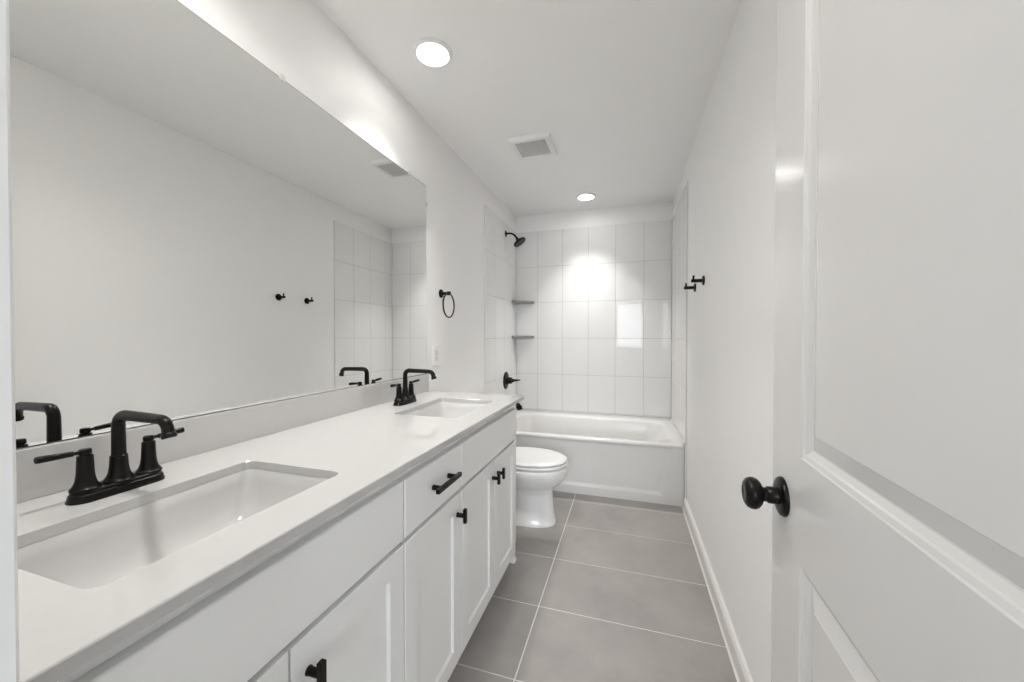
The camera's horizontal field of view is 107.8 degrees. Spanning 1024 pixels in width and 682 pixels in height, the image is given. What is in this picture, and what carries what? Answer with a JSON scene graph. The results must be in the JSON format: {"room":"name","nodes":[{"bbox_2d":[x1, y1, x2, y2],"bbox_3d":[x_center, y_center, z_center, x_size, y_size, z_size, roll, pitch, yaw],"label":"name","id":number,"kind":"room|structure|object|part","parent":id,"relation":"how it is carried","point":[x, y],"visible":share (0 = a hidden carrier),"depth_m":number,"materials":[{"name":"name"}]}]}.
{"room":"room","nodes":[
{"label":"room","id":0,"kind":"room"},
{"bbox_2d":[178,0,515,394],"bbox_3d":[-0.555,-0.015,2.219,0.110,2.568,3.912,0,1,17],"label":"wall","id":1,"kind":"structure","parent":0,"point":[470,256],"depth_m":2.29,"materials":[{"name":"white paint"}]},
{"bbox_2d":[9,0,427,448],"bbox_3d":[-0.770,-0.354,1.347,0.010,1.116,1.817,0,1,17],"label":"wall mirror","id":2,"kind":"object","parent":1,"relation":"attached to","point":[194,234],"visible":0.98,"depth_m":1.00,"materials":[{"name":"silver mirror"}]},
{"bbox_2d":[16,374,428,502],"bbox_3d":[-0.771,0.255,1.339,0.020,0.101,1.826,0,1,17],"label":"backsplash","id":3,"kind":"structure","parent":1,"relation":"attached to","point":[208,432],"depth_m":1.03,"materials":[{"name":"white stone"}]},
{"bbox_2d":[433,346,438,365],"bbox_3d":[-0.473,0.091,2.322,0.008,0.124,0.076,0,1,17],"label":"wall outlet","id":4,"kind":"object","parent":1,"relation":"attached to","point":[435,348],"visible":1,"depth_m":2.31,"materials":[{"name":"white plastic"}]},
{"bbox_2d":[439,289,454,317],"bbox_3d":[-0.423,-0.238,2.378,0.068,0.184,0.162,0,1,17],"label":"towel ring","id":5,"kind":"object","parent":1,"relation":"attached to","point":[441,293],"visible":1,"depth_m":2.37,"materials":[{"name":"black metal"}]},
{"bbox_2d":[503,372,519,388],"bbox_3d":[0.011,0.384,3.621,0.147,0.172,0.172,0,1,17],"label":"shower valve","id":6,"kind":"object","parent":1,"relation":"attached to","point":[507,380],"visible":1,"depth_m":3.60,"materials":[{"name":"black metal"}]},
{"bbox_2d":[505,231,525,246],"bbox_3d":[0.033,-0.986,3.591,0.196,0.164,0.128,0,1,17],"label":"shower fixture","id":7,"kind":"object","parent":1,"relation":"attached to","point":[519,241],"visible":1,"depth_m":3.58,"materials":[{"name":"black metal"}]},
{"bbox_2d":[516,403,521,409],"bbox_3d":[0.020,0.624,3.618,0.168,0.089,0.066,0,1,17],"label":"tub spout","id":8,"kind":"object","parent":1,"relation":"attached to","point":[518,405],"visible":0.23,"depth_m":3.58,"materials":[{"name":"black metal"}]},
{"bbox_2d":[314,0,741,216],"bbox_3d":[0.231,-1.335,1.971,1.748,0.080,3.892,0,1,17],"label":"ceiling","id":9,"kind":"structure","parent":0,"point":[621,89],"depth_m":1.85,"materials":[{"name":"white paint"}]},
{"bbox_2d":[413,37,451,67],"bbox_3d":[-0.354,-1.285,1.673,0.172,0.013,0.172,0,1,17],"label":"recessed light","id":10,"kind":"object","parent":9,"relation":"in","point":[432,52],"visible":1,"depth_m":1.66,"materials":[{"name":"white plastic"}]},
{"bbox_2d":[507,131,557,159],"bbox_3d":[0.142,-1.290,2.489,0.282,0.023,0.282,0,1,17],"label":"ceiling vent","id":11,"kind":"object","parent":9,"relation":"in","point":[538,145],"visible":1,"depth_m":2.46,"materials":[{"name":"white plastic"}]},
{"bbox_2d":[516,139,550,156],"bbox_3d":[0.142,-1.289,2.489,0.196,0.014,0.196,0,1,17],"label":"grille","id":12,"kind":"object","parent":11,"relation":"attached to","point":[535,147],"depth_m":2.49,"materials":[{"name":"white plastic"}]},
{"bbox_2d":[576,193,595,200],"bbox_3d":[0.670,-1.306,3.385,0.172,0.013,0.172,0,1,17],"label":"recessed light","id":13,"kind":"object","parent":9,"relation":"in","point":[583,196],"visible":1,"depth_m":3.37,"materials":[{"name":"white plastic"}]},
{"bbox_2d":[448,491,736,681],"bbox_3d":[0.223,1.243,1.983,1.748,0.060,3.932,0,1,17],"label":"floor","id":14,"kind":"structure","parent":0,"point":[615,590],"depth_m":1.71,"materials":[{"name":"grey tile"}]},
{"bbox_2d":[57,404,516,681],"bbox_3d":[-0.484,0.774,1.260,0.616,0.893,1.828,0,1,17],"label":"vanity cabinet","id":15,"kind":"object","parent":14,"relation":"on","point":[394,585],"visible":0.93,"depth_m":0.85,"materials":[{"name":"white paint"}]},
{"bbox_3d":[-0.448,0.836,0.494,0.022,0.588,0.340,0,1,17],"label":"cabinet door","id":16,"kind":"part","parent":15,"relation":"part of","materials":[{"name":"white paint"}]},
{"bbox_2d":[16,374,523,681],"bbox_3d":[-0.492,0.267,1.255,0.602,0.122,1.829,0,1,17],"label":"countertop","id":17,"kind":"structure","parent":15,"relation":"on","point":[355,439],"depth_m":0.78,"materials":[{"name":"white stone"}]},
{"bbox_2d":[33,410,184,505],"bbox_3d":[-0.802,0.228,0.757,0.199,0.169,0.208,-1,1,-38],"label":"faucet","id":18,"kind":"object","parent":17,"relation":"on","point":[86,488],"visible":1,"depth_m":0.76,"materials":[{"name":"black metal"}]},
{"bbox_3d":[-0.849,0.217,0.709,0.020,0.018,0.076,0,1,17],"label":"lever","id":19,"kind":"part","parent":18,"relation":"part of","materials":[{"name":"black metal"}]},
{"bbox_3d":[-0.841,0.258,0.736,0.045,0.067,0.045,0,1,17],"label":"handle","id":20,"kind":"part","parent":18,"relation":"part of","materials":[{"name":"black metal"}]},
{"bbox_3d":[-0.826,0.301,0.786,0.053,0.022,0.155,0,1,17],"label":"plate","id":21,"kind":"part","parent":18,"relation":"part of","materials":[{"name":"black metal"}]},
{"bbox_3d":[-0.826,0.265,0.785,0.051,0.054,0.051,0,1,17],"label":"spout","id":22,"kind":"part","parent":18,"relation":"part of","materials":[{"name":"black metal"}]},
{"bbox_3d":[-0.751,0.193,0.761,0.180,0.099,0.026,0,1,17],"label":"spout","id":23,"kind":"part","parent":18,"relation":"part of","materials":[{"name":"black metal"}]},
{"bbox_3d":[-0.811,0.257,0.834,0.045,0.067,0.045,0,1,17],"label":"handle","id":24,"kind":"part","parent":18,"relation":"part of","materials":[{"name":"black metal"}]},
{"bbox_3d":[-0.802,0.215,0.860,0.020,0.018,0.076,0,1,17],"label":"lever","id":25,"kind":"part","parent":18,"relation":"part of","materials":[{"name":"black metal"}]},
{"bbox_2d":[18,469,327,588],"bbox_3d":[-0.608,0.405,0.724,0.335,0.141,0.495,0,1,17],"label":"undermount sink","id":26,"kind":"object","parent":17,"relation":"in","point":[107,550],"visible":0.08,"depth_m":0.77,"materials":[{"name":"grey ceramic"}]},
{"bbox_2d":[390,368,436,405],"bbox_3d":[-0.491,0.216,1.776,0.199,0.169,0.208,-1,1,-38],"label":"faucet","id":27,"kind":"object","parent":17,"relation":"on","point":[405,395],"visible":1,"depth_m":1.78,"materials":[{"name":"black metal"}]},
{"bbox_3d":[-0.538,0.205,1.727,0.020,0.018,0.076,0,1,17],"label":"lever","id":28,"kind":"part","parent":27,"relation":"part of","materials":[{"name":"black metal"}]},
{"bbox_3d":[-0.530,0.246,1.755,0.045,0.067,0.045,0,1,17],"label":"handle","id":29,"kind":"part","parent":27,"relation":"part of","materials":[{"name":"black metal"}]},
{"bbox_3d":[-0.515,0.289,1.804,0.053,0.022,0.155,0,1,17],"label":"plate","id":30,"kind":"part","parent":27,"relation":"part of","materials":[{"name":"black metal"}]},
{"bbox_3d":[-0.515,0.253,1.804,0.051,0.054,0.051,0,1,17],"label":"spout","id":31,"kind":"part","parent":27,"relation":"part of","materials":[{"name":"black metal"}]},
{"bbox_3d":[-0.500,0.244,1.852,0.045,0.067,0.045,0,1,17],"label":"handle","id":32,"kind":"part","parent":27,"relation":"part of","materials":[{"name":"black metal"}]},
{"bbox_3d":[-0.441,0.181,1.780,0.180,0.099,0.026,0,1,17],"label":"spout","id":33,"kind":"part","parent":27,"relation":"part of","materials":[{"name":"black metal"}]},
{"bbox_2d":[404,402,485,417],"bbox_3d":[-0.295,0.393,1.719,0.335,0.141,0.492,0,1,17],"label":"undermount sink","id":34,"kind":"object","parent":17,"relation":"in","point":[441,409],"visible":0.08,"depth_m":1.93,"materials":[{"name":"white ceramic"}]},
{"bbox_3d":[-0.359,0.608,0.684,0.036,0.048,0.018,0,1,17],"label":"cabinet knob","id":35,"kind":"part","parent":15,"relation":"part of","materials":[{"name":"black metal"}]},
{"bbox_3d":[-0.346,0.832,0.826,0.022,0.588,0.345,0,1,17],"label":"cabinet door","id":36,"kind":"part","parent":15,"relation":"part of","materials":[{"name":"white paint"}]},
{"bbox_3d":[-0.242,0.444,1.158,0.022,0.157,0.348,0,1,17],"label":"drawer","id":37,"kind":"part","parent":15,"relation":"part of","materials":[{"name":"white paint"}]},
{"bbox_3d":[-0.242,0.828,1.162,0.022,0.588,0.348,0,1,17],"label":"cabinet door","id":38,"kind":"part","parent":15,"relation":"part of","materials":[{"name":"white paint"}]},
{"bbox_3d":[-0.207,0.442,1.173,0.036,0.017,0.156,0,1,17],"label":"drawer pull","id":39,"kind":"part","parent":15,"relation":"part of","materials":[{"name":"black metal"}]},
{"bbox_3d":[-0.173,0.601,1.286,0.036,0.048,0.018,0,1,17],"label":"cabinet knob","id":40,"kind":"part","parent":15,"relation":"part of","materials":[{"name":"black metal"}]},
{"bbox_3d":[-0.138,0.824,1.498,0.022,0.588,0.343,0,1,17],"label":"cabinet door","id":41,"kind":"part","parent":15,"relation":"part of","materials":[{"name":"white paint"}]},
{"bbox_3d":[-0.068,0.597,1.624,0.036,0.048,0.018,0,1,17],"label":"cabinet knob","id":42,"kind":"part","parent":15,"relation":"part of","materials":[{"name":"black metal"}]},
{"bbox_3d":[-0.049,0.596,1.686,0.036,0.048,0.018,0,1,17],"label":"cabinet knob","id":43,"kind":"part","parent":15,"relation":"part of","materials":[{"name":"black metal"}]},
{"bbox_3d":[-0.038,0.820,1.821,0.022,0.588,0.323,0,1,17],"label":"cabinet door","id":44,"kind":"part","parent":15,"relation":"part of","materials":[{"name":"white paint"}]},
{"bbox_2d":[516,447,567,527],"bbox_3d":[0.001,0.822,2.564,0.768,0.766,0.462,0,1,17],"label":"toilet","id":45,"kind":"object","parent":14,"relation":"on","point":[539,471],"visible":0.39,"depth_m":2.43,"materials":[{"name":"white ceramic"}]},
{"bbox_3d":[0.118,0.782,2.527,0.506,0.029,0.376,0,1,17],"label":"lid","id":46,"kind":"part","parent":45,"relation":"part of","materials":[{"name":"white plastic"}]},
{"bbox_3d":[0.124,0.808,2.526,0.503,0.023,0.376,0,1,17],"label":"seat","id":47,"kind":"part","parent":45,"relation":"part of","materials":[{"name":"white plastic"}]},
{"bbox_2d":[516,409,683,506],"bbox_3d":[0.646,0.964,3.345,1.528,0.463,0.871,0,1,17],"label":"bathtub","id":48,"kind":"object","parent":14,"relation":"on","point":[634,458],"visible":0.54,"depth_m":2.92,"materials":[{"name":"white ceramic"}]},
{"bbox_2d":[516,202,672,417],"bbox_3d":[0.790,-0.033,3.798,1.568,2.568,0.100,0,1,17],"label":"wall","id":49,"kind":"structure","parent":0,"point":[598,282],"depth_m":3.73,"materials":[{"name":"white tile"}]},
{"bbox_2d":[512,300,533,303],"bbox_3d":[0.116,-0.404,3.860,0.200,0.026,0.171,0,1,17],"label":"corner shelf","id":50,"kind":"object","parent":49,"relation":"attached to","point":[513,301],"visible":1,"depth_m":3.85,"materials":[{"name":"grey stone"}]},
{"bbox_2d":[512,336,533,337],"bbox_3d":[0.116,-0.042,3.865,0.200,0.026,0.171,0,1,17],"label":"corner shelf","id":51,"kind":"object","parent":49,"relation":"attached to","point":[512,336],"visible":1,"depth_m":3.85,"materials":[{"name":"grey stone"}]},
{"bbox_2d":[671,0,776,681],"bbox_3d":[1.012,-0.008,1.745,0.110,2.568,3.892,0,1,17],"label":"wall","id":52,"kind":"structure","parent":0,"point":[722,341],"depth_m":1.48,"materials":[{"name":"white paint"}]},
{"bbox_2d":[684,283,695,291],"bbox_3d":[1.122,-0.338,2.359,0.066,0.056,0.053,0,1,17],"label":"robe hook","id":53,"kind":"object","parent":52,"relation":"attached to","point":[693,287],"visible":1,"depth_m":2.35,"materials":[{"name":"black metal"}]},
{"bbox_2d":[691,275,704,284],"bbox_3d":[1.040,-0.340,2.094,0.066,0.056,0.053,0,1,17],"label":"robe hook","id":54,"kind":"object","parent":52,"relation":"attached to","point":[693,280],"visible":1,"depth_m":2.08,"materials":[{"name":"black metal"}]},
{"bbox_2d":[682,498,752,681],"bbox_3d":[0.827,1.179,1.358,0.026,0.084,2.752,0,1,17],"label":"baseboard","id":55,"kind":"structure","parent":52,"relation":"attached to","point":[741,670],"depth_m":1.64,"materials":[{"name":"white paint"}]},
{"bbox_3d":[-0.328,0.010,0.183,1.748,2.568,0.115,0,1,17],"label":"wall","id":56,"kind":"structure","parent":0,"visible":0},
{"bbox_2d":[0,0,19,681],"bbox_3d":[-0.030,0.185,0.092,0.834,2.102,0.148,0,1,17],"label":"door frame","id":57,"kind":"structure","parent":56,"relation":"attached to","point":[9,612],"depth_m":0.26,"materials":[{"name":"white paint"}]},
{"bbox_2d":[741,0,1023,681],"bbox_3d":[0.414,0.205,0.404,0.150,2.030,0.721,0,1,19],"label":"door","id":58,"kind":"structure","parent":56,"relation":"in","point":[896,495],"depth_m":0.39,"materials":[{"name":"white paint"}]},
{"bbox_3d":[0.469,0.288,0.706,0.055,0.058,0.058,0,1,19],"label":"knob","id":59,"kind":"part","parent":58,"relation":"part of","materials":[{"name":"black metal"}]}
]}

